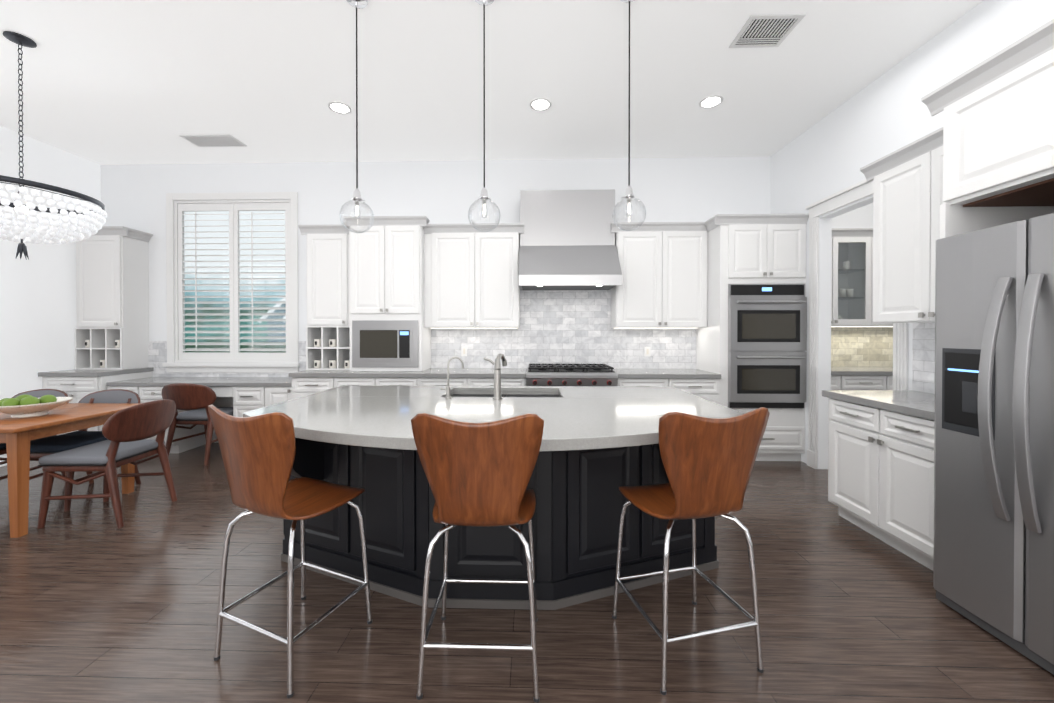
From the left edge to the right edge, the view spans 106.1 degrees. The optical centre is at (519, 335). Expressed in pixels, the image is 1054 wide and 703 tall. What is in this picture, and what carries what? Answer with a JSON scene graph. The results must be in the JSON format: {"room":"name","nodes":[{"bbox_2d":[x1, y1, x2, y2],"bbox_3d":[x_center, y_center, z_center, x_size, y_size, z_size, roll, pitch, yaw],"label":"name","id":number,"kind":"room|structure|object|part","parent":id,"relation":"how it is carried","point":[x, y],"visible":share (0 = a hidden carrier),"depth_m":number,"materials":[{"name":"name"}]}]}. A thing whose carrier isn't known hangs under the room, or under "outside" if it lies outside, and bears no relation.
{"room":"kitchen","nodes":[
{"label":"kitchen","id":0,"kind":"room"},
{"bbox_2d":[0,126,100,466],"bbox_3d":[-5.351,-0.372,0.894,0.150,3.410,8.000,0,0,2],"label":"wall","id":1,"kind":"structure","parent":0,"point":[37,309],"depth_m":4.26,"materials":[{"name":"white paint"}]},
{"bbox_2d":[346,317,433,368],"bbox_3d":[-1.481,0.100,4.562,0.818,0.582,0.453,0,0,2],"label":"microwave cabinet","id":2,"kind":"object","parent":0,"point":[371,342],"depth_m":4.34,"materials":[{"name":"white"}]},
{"bbox_2d":[352,320,417,367],"bbox_3d":[-1.478,0.093,4.347,0.730,0.515,0.026,0,0,2],"label":"microwave","id":3,"kind":"object","parent":2,"relation":"in","point":[375,343],"depth_m":4.34,"materials":[{"name":"silver metal"}]},
{"bbox_2d":[100,157,770,372],"bbox_3d":[-1.119,-0.398,4.848,8.390,3.410,0.140,0,0,2],"label":"wall","id":4,"kind":"structure","parent":0,"point":[692,189],"depth_m":4.77,"materials":[{"name":"white paint"}]},
{"bbox_2d":[75,226,149,328],"bbox_3d":[-4.842,-0.667,4.714,0.555,1.150,0.327,0,0,2],"label":"upper cabinet","id":5,"kind":"object","parent":4,"relation":"attached to","point":[112,265],"depth_m":4.56,"materials":[{"name":"white wood"}]},
{"bbox_2d":[162,192,299,372],"bbox_3d":[-3.506,-0.643,4.811,1.670,2.190,0.057,0,0,2],"label":"window","id":6,"kind":"structure","parent":4,"relation":"in","point":[171,365],"depth_m":4.82,"materials":[{"name":"white wood"}]},
{"bbox_2d":[174,200,290,362],"bbox_3d":[-3.504,-0.661,4.884,1.460,1.985,0.127,0,0,2],"label":"window shutters","id":7,"kind":"object","parent":6,"relation":"attached to","point":[234,208],"visible":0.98,"depth_m":4.86,"materials":[{"name":"white wood"}]},
{"bbox_2d":[302,225,345,328],"bbox_3d":[-2.144,-0.676,4.638,0.547,1.130,0.327,0,0,2],"label":"upper cabinet","id":8,"kind":"object","parent":4,"relation":"attached to","point":[326,244],"depth_m":4.48,"materials":[{"name":"white wood"}]},
{"bbox_2d":[346,216,429,320],"bbox_3d":[-1.472,-0.744,4.559,0.800,1.106,0.448,0,0,2],"label":"upper cabinet","id":9,"kind":"object","parent":4,"relation":"attached to","point":[386,263],"depth_m":4.34,"materials":[{"name":"white wood"}]},
{"bbox_2d":[148,289,695,376],"bbox_3d":[-1.239,-0.093,4.772,6.645,1.200,0.016,0,0,2],"label":"backsplash","id":10,"kind":"structure","parent":4,"relation":"attached to","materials":[{"name":"white tile"}]},
{"bbox_2d":[426,221,521,328],"bbox_3d":[-0.537,-0.666,4.594,1.067,1.150,0.327,0,0,2],"label":"upper cabinet","id":11,"kind":"object","parent":4,"relation":"attached to","point":[472,274],"depth_m":4.43,"materials":[{"name":"white wood"}]},
{"bbox_2d":[520,189,614,236],"bbox_3d":[0.538,-1.316,4.574,1.055,0.621,0.297,0,0,2],"label":"hood chimney","id":12,"kind":"object","parent":4,"relation":"attached to","point":[543,213],"depth_m":4.43,"materials":[{"name":"grey metal"}]},
{"bbox_2d":[519,189,621,289],"bbox_3d":[0.533,-1.075,4.426,1.075,1.100,0.597,0,0,2],"label":"range hood","id":13,"kind":"object","parent":4,"relation":"attached to","point":[569,239],"depth_m":4.42,"materials":[{"name":"silver metal"}]},
{"bbox_2d":[610,222,705,328],"bbox_3d":[1.578,-0.666,4.535,1.000,1.150,0.327,0,0,2],"label":"upper cabinet","id":14,"kind":"object","parent":4,"relation":"attached to","point":[664,263],"depth_m":4.37,"materials":[{"name":"white wood"}]},
{"bbox_2d":[0,0,983,164],"bbox_3d":[-0.160,-2.108,1.018,10.620,0.060,8.560,0,0,2],"label":"ceiling","id":15,"kind":"structure","parent":0,"point":[111,82],"depth_m":3.18,"materials":[{"name":"white paint"}]},
{"bbox_2d":[0,31,106,259],"bbox_3d":[-3.515,-1.313,2.794,0.836,1.547,0.835,0,0,2],"label":"chandelier","id":16,"kind":"object","parent":15,"relation":"hanging from","point":[78,224],"visible":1,"depth_m":2.77,"materials":[{"name":"grey"}]},
{"bbox_2d":[179,134,246,146],"bbox_3d":[-3.291,-2.092,4.262,0.550,0.008,0.250,0,0,2],"label":"ceiling vent","id":17,"kind":"object","parent":15,"relation":"in","point":[227,140],"visible":1,"depth_m":4.25,"materials":[{"name":"white metal"}]},
{"bbox_2d":[328,101,350,113],"bbox_3d":[-1.655,-2.089,3.641,0.200,0.007,0.200,0,0,2],"label":"recessed light","id":18,"kind":"object","parent":15,"relation":"in","point":[339,107],"visible":1,"depth_m":3.63,"materials":[{"name":"white"}]},
{"bbox_2d":[339,0,373,232],"bbox_3d":[-1.010,-1.361,2.458,0.200,1.447,0.200,0,0,2],"label":"pendant light","id":19,"kind":"object","parent":15,"relation":"hanging from","point":[356,5],"visible":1,"depth_m":2.45,"materials":[{"name":"clear glass"}]},
{"bbox_2d":[468,0,499,231],"bbox_3d":[-0.219,-1.361,2.435,0.200,1.447,0.200,0,0,2],"label":"pendant light","id":20,"kind":"object","parent":15,"relation":"hanging from","point":[484,197],"visible":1,"depth_m":2.43,"materials":[{"name":"clear glass"}]},
{"bbox_2d":[530,98,551,110],"bbox_3d":[0.188,-2.088,3.590,0.200,0.007,0.200,0,0,2],"label":"recessed light","id":21,"kind":"object","parent":15,"relation":"in","point":[540,104],"visible":1,"depth_m":3.58,"materials":[{"name":"white"}]},
{"bbox_2d":[612,0,645,230],"bbox_3d":[0.666,-1.361,2.411,0.200,1.447,0.200,0,0,2],"label":"pendant light","id":22,"kind":"object","parent":15,"relation":"hanging from","point":[629,196],"visible":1,"depth_m":2.41,"materials":[{"name":"clear glass"}]},
{"bbox_2d":[699,95,723,108],"bbox_3d":[1.712,-2.088,3.547,0.200,0.007,0.200,0,0,2],"label":"recessed light","id":23,"kind":"object","parent":15,"relation":"in","point":[711,101],"visible":1,"depth_m":3.54,"materials":[{"name":"white"}]},
{"bbox_2d":[729,14,805,47],"bbox_3d":[1.683,-2.082,2.718,0.350,0.008,0.290,0,0,2],"label":"ceiling vent","id":24,"kind":"object","parent":15,"relation":"in","point":[763,31],"visible":1,"depth_m":2.71,"materials":[{"name":"white metal"}]},
{"bbox_2d":[0,443,1053,702],"bbox_3d":[-0.160,1.362,1.041,10.620,0.060,8.560,0,0,2],"label":"floor","id":25,"kind":"structure","parent":0,"point":[96,605],"depth_m":1.81,"materials":[{"name":"brown wood"}]},
{"bbox_2d":[0,389,68,481],"bbox_3d":[-4.259,0.901,3.282,0.565,0.838,0.601,0,0,2],"label":"chair","id":26,"kind":"object","parent":25,"relation":"on","point":[38,393],"visible":0.21,"depth_m":3.52,"materials":[{"name":"grey fabric"}]},
{"bbox_2d":[0,394,137,537],"bbox_3d":[-4.067,0.877,2.987,1.760,0.883,0.920,0,0,2],"label":"dining table","id":27,"kind":"object","parent":25,"relation":"on","point":[25,419],"visible":0.98,"depth_m":2.77,"materials":[{"name":"brown wood"}]},
{"bbox_2d":[0,394,72,417],"bbox_3d":[-3.599,0.512,2.912,0.424,0.152,0.424,0,0,2],"label":"bowl","id":28,"kind":"object","parent":27,"relation":"on","point":[22,406],"depth_m":2.86,"materials":[{"name":"white ceramic"}]},
{"bbox_2d":[8,389,140,511],"bbox_3d":[-3.609,0.902,3.264,0.565,0.838,0.601,0,0,2],"label":"chair","id":29,"kind":"object","parent":25,"relation":"on","point":[39,448],"visible":0.46,"depth_m":3.18,"materials":[{"name":"grey fabric"}]},
{"bbox_2d":[42,369,153,434],"bbox_3d":[-4.842,0.874,4.579,0.657,0.870,0.617,0,0,2],"label":"base cabinet","id":30,"kind":"object","parent":25,"relation":"on","point":[77,388],"depth_m":4.27,"materials":[{"name":"white wood"}]},
{"bbox_2d":[38,365,141,376],"bbox_3d":[-4.837,0.416,4.566,0.667,0.046,0.637,0,0,2],"label":"countertop","id":31,"kind":"structure","parent":30,"relation":"on","point":[105,368],"depth_m":4.35,"materials":[{"name":"grey stone"}]},
{"bbox_2d":[106,377,285,384],"bbox_3d":[-3.466,0.529,4.568,2.069,0.040,0.557,0,0,2],"label":"countertop","id":32,"kind":"structure","parent":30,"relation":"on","point":[137,380],"depth_m":4.40,"materials":[{"name":"grey stone"}]},
{"bbox_2d":[37,400,176,528],"bbox_3d":[-3.009,0.904,2.939,0.602,0.838,0.565,0,0,0],"label":"chair","id":33,"kind":"object","parent":25,"relation":"on","point":[127,432],"visible":1,"depth_m":2.78,"materials":[{"name":"brown wood"}]},
{"bbox_2d":[106,385,137,393],"bbox_3d":[-4.330,0.929,4.600,0.355,0.760,0.547,0,0,2],"label":"base cabinet","id":34,"kind":"object","parent":25,"relation":"on","point":[134,388],"depth_m":4.32,"materials":[{"name":"white wood"}]},
{"bbox_2d":[138,385,213,452],"bbox_3d":[-3.968,0.929,4.590,0.370,0.760,0.547,0,0,2],"label":"base cabinet","id":35,"kind":"object","parent":25,"relation":"on","point":[147,393],"depth_m":4.40,"materials":[{"name":"white"}]},
{"bbox_2d":[162,383,232,465],"bbox_3d":[-3.381,0.895,4.270,0.565,0.838,0.601,0,0,2],"label":"desk chair","id":36,"kind":"object","parent":25,"relation":"on","point":[196,400],"visible":0.79,"depth_m":4.04,"materials":[{"name":"brown wood"}]},
{"bbox_2d":[230,385,265,416],"bbox_3d":[-2.928,0.929,4.561,0.350,0.760,0.547,0,0,2],"label":"base cabinet","id":37,"kind":"object","parent":25,"relation":"on","point":[243,398],"depth_m":4.29,"materials":[{"name":"white wood"}]},
{"bbox_2d":[266,385,285,406],"bbox_3d":[-2.593,0.929,4.551,0.321,0.760,0.547,0,0,2],"label":"base cabinet","id":38,"kind":"object","parent":25,"relation":"on","point":[275,394],"depth_m":4.28,"materials":[{"name":"white wood"}]},
{"bbox_2d":[208,405,372,697],"bbox_3d":[-0.973,0.801,1.716,0.483,1.052,0.495,0,0,23],"label":"stool","id":39,"kind":"object","parent":25,"relation":"on","point":[258,454],"visible":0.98,"depth_m":1.54,"materials":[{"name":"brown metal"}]},
{"bbox_3d":[-0.973,0.510,1.715,0.483,0.469,0.495,0,0,23],"label":"seat","id":40,"kind":"part","parent":39,"relation":"part of","materials":[{"name":"brown wood"}]},
{"bbox_2d":[286,365,345,400],"bbox_3d":[-2.191,0.845,4.471,0.462,0.930,0.684,0,0,2],"label":"base cabinet","id":41,"kind":"object","parent":25,"relation":"on","point":[304,382],"depth_m":4.20,"materials":[{"name":"white wood"}]},
{"bbox_2d":[330,369,373,388],"bbox_3d":[-1.738,0.845,4.458,0.445,0.930,0.684,0,0,2],"label":"base cabinet","id":42,"kind":"object","parent":25,"relation":"on","point":[338,377],"depth_m":4.18,"materials":[{"name":"white wood"}]},
{"bbox_2d":[374,369,417,385],"bbox_3d":[-1.293,0.845,4.446,0.445,0.930,0.684,0,0,2],"label":"base cabinet","id":43,"kind":"object","parent":25,"relation":"on","point":[382,377],"depth_m":4.17,"materials":[{"name":"white wood"}]},
{"bbox_2d":[418,365,473,385],"bbox_3d":[-0.806,0.845,4.432,0.530,0.930,0.684,0,0,2],"label":"base cabinet","id":44,"kind":"object","parent":25,"relation":"on","point":[436,375],"depth_m":4.16,"materials":[{"name":"white wood"}]},
{"bbox_2d":[411,413,543,702],"bbox_3d":[-0.148,0.802,1.636,0.483,1.052,0.495,0,0,2],"label":"stool","id":45,"kind":"object","parent":25,"relation":"on","point":[478,474],"visible":1,"depth_m":1.44,"materials":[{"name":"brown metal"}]},
{"bbox_3d":[-0.148,0.511,1.635,0.483,0.469,0.495,0,0,2],"label":"seat","id":46,"kind":"part","parent":45,"relation":"part of","materials":[{"name":"brown wood"}]},
{"bbox_2d":[466,365,525,385],"bbox_3d":[-0.234,0.845,4.416,0.613,0.930,0.684,0,0,2],"label":"base cabinet","id":47,"kind":"object","parent":25,"relation":"on","point":[481,375],"depth_m":4.15,"materials":[{"name":"white wood"}]},
{"bbox_2d":[281,450,718,609],"bbox_3d":[-0.129,0.890,2.515,2.538,0.864,1.189,0,0,2],"label":"kitchen island","id":48,"kind":"object","parent":25,"relation":"on","point":[576,517],"depth_m":2.00,"materials":[{"name":"wood"}]},
{"bbox_2d":[243,386,742,453],"bbox_3d":[-0.133,0.433,2.368,2.648,0.050,1.594,0,0,2],"label":"island countertop","id":49,"kind":"structure","parent":48,"relation":"on","point":[341,419],"depth_m":2.14,"materials":[{"name":"white stone"}]},
{"bbox_2d":[526,365,621,385],"bbox_3d":[0.544,0.845,4.395,0.944,0.930,0.684,0,0,2],"label":"range cooktop","id":50,"kind":"object","parent":25,"relation":"on","point":[536,375],"depth_m":4.08,"materials":[{"name":"silver metal"}]},
{"bbox_2d":[610,365,673,386],"bbox_3d":[1.279,0.845,4.374,0.528,0.930,0.684,0,0,2],"label":"base cabinet","id":51,"kind":"object","parent":25,"relation":"on","point":[632,375],"depth_m":4.10,"materials":[{"name":"white wood"}]},
{"bbox_2d":[654,365,725,406],"bbox_3d":[1.808,0.846,4.360,0.530,0.930,0.684,0,0,2],"label":"base cabinet","id":52,"kind":"object","parent":25,"relation":"on","point":[708,384],"depth_m":4.09,"materials":[{"name":"white wood"}]},
{"bbox_2d":[612,407,769,694],"bbox_3d":[0.702,0.801,1.704,0.483,1.052,0.495,0,0,-13],"label":"stool","id":53,"kind":"object","parent":25,"relation":"on","point":[708,463],"visible":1,"depth_m":1.51,"materials":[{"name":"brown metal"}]},
{"bbox_3d":[0.702,0.510,1.702,0.483,0.469,0.495,0,0,-13],"label":"seat","id":54,"kind":"part","parent":53,"relation":"part of","materials":[{"name":"brown wood"}]},
{"bbox_2d":[694,213,808,460],"bbox_3d":[2.507,0.038,4.353,0.867,2.546,0.647,0,0,2],"label":"tall cabinet","id":55,"kind":"object","parent":25,"relation":"on","point":[739,247],"depth_m":4.07,"materials":[{"name":"white wood"}]},
{"bbox_2d":[728,284,806,408],"bbox_3d":[2.535,0.107,4.225,0.766,1.277,0.508,0,0,2],"label":"double oven","id":56,"kind":"object","parent":55,"relation":"in","point":[767,323],"depth_m":4.03,"materials":[{"name":"silver metal"}]},
{"bbox_2d":[831,376,842,389],"bbox_3d":[3.324,0.873,4.709,0.494,0.870,0.620,0,0,2],"label":"base cabinet","id":57,"kind":"object","parent":25,"relation":"on","point":[836,381],"depth_m":4.39,"materials":[{"name":"white wood"}]},
{"bbox_2d":[843,376,890,389],"bbox_3d":[3.817,0.873,4.695,0.493,0.870,0.620,0,0,2],"label":"base cabinet","id":58,"kind":"object","parent":25,"relation":"on","point":[849,382],"depth_m":4.39,"materials":[{"name":"white wood"}]},
{"bbox_2d":[831,368,892,375],"bbox_3d":[4.063,0.416,4.678,1.974,0.045,0.635,0,0,2],"label":"countertop","id":59,"kind":"structure","parent":58,"relation":"on","point":[834,371],"depth_m":4.38,"materials":[{"name":"grey stone"}]},
{"bbox_2d":[828,399,945,590],"bbox_3d":[2.565,0.887,2.480,0.647,0.870,0.865,0,0,2],"label":"base cabinet","id":60,"kind":"object","parent":25,"relation":"on","point":[943,469],"depth_m":2.39,"materials":[{"name":"white wood"}]},
{"bbox_2d":[822,391,945,422],"bbox_3d":[2.557,0.429,2.487,0.662,0.045,0.885,0,0,2],"label":"countertop","id":61,"kind":"structure","parent":60,"relation":"on","point":[920,404],"depth_m":2.48,"materials":[{"name":"grey stone"}]},
{"bbox_2d":[933,213,1053,674],"bbox_3d":[2.390,0.422,1.519,0.862,1.788,0.910,0,0,2],"label":"refrigerator","id":62,"kind":"object","parent":25,"relation":"on","point":[993,562],"depth_m":1.68,"materials":[{"name":"grey metal"}]},
{"bbox_2d":[832,203,872,227],"bbox_3d":[3.999,-0.400,5.065,2.070,3.410,0.140,0,0,2],"label":"wall","id":63,"kind":"structure","parent":0,"point":[861,217],"depth_m":4.97,"materials":[{"name":"white paint"}]},
{"bbox_2d":[831,228,838,327],"bbox_3d":[3.409,-0.681,4.832,0.657,1.136,0.350,0,0,2],"label":"upper cabinet","id":64,"kind":"object","parent":63,"relation":"attached to","point":[835,231],"depth_m":4.65,"materials":[{"name":"white wood"}]},
{"bbox_2d":[839,228,892,327],"bbox_3d":[4.555,-0.680,4.800,0.997,1.136,0.350,0,0,2],"label":"upper cabinet","id":65,"kind":"object","parent":63,"relation":"attached to","point":[855,248],"depth_m":4.67,"materials":[{"name":"white wood"}]},
{"bbox_2d":[771,0,1053,468],"bbox_3d":[2.901,-0.371,0.664,0.120,3.410,8.000,0,0,2],"label":"wall","id":66,"kind":"structure","parent":0,"point":[839,147],"depth_m":3.32,"materials":[{"name":"white paint"}]},
{"bbox_2d":[805,179,907,468],"bbox_3d":[2.898,0.006,3.478,0.037,2.620,1.100,0,0,2],"label":"door frame","id":67,"kind":"structure","parent":66,"relation":"attached to","point":[864,188],"depth_m":3.89,"materials":[{"name":"white wood"}]},
{"bbox_2d":[912,323,934,393],"bbox_3d":[2.884,0.155,2.476,0.009,0.505,0.885,0,0,2],"label":"backsplash","id":68,"kind":"structure","parent":66,"relation":"attached to","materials":[{"name":"tile"}]},
{"bbox_2d":[870,132,1053,326],"bbox_3d":[2.714,-0.675,2.451,0.347,1.175,0.835,0,0,2],"label":"upper cabinet","id":69,"kind":"object","parent":66,"relation":"attached to","point":[910,238],"depth_m":2.56,"materials":[{"name":"white wood"}]},
{"bbox_2d":[934,19,1053,210],"bbox_3d":[2.508,-0.959,1.508,0.707,0.594,1.053,0,0,2],"label":"upper cabinet","id":70,"kind":"object","parent":66,"relation":"attached to","point":[994,145],"depth_m":1.80,"materials":[{"name":"white wood"}]},
{"label":"outside","id":71,"kind":"structure","parent":0,"visible":0},
{"bbox_2d":[184,211,285,352],"bbox_3d":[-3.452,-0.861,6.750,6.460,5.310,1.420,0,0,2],"label":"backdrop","id":72,"kind":"structure","parent":71,"point":[242,240],"depth_m":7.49,"materials":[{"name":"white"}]}
]}

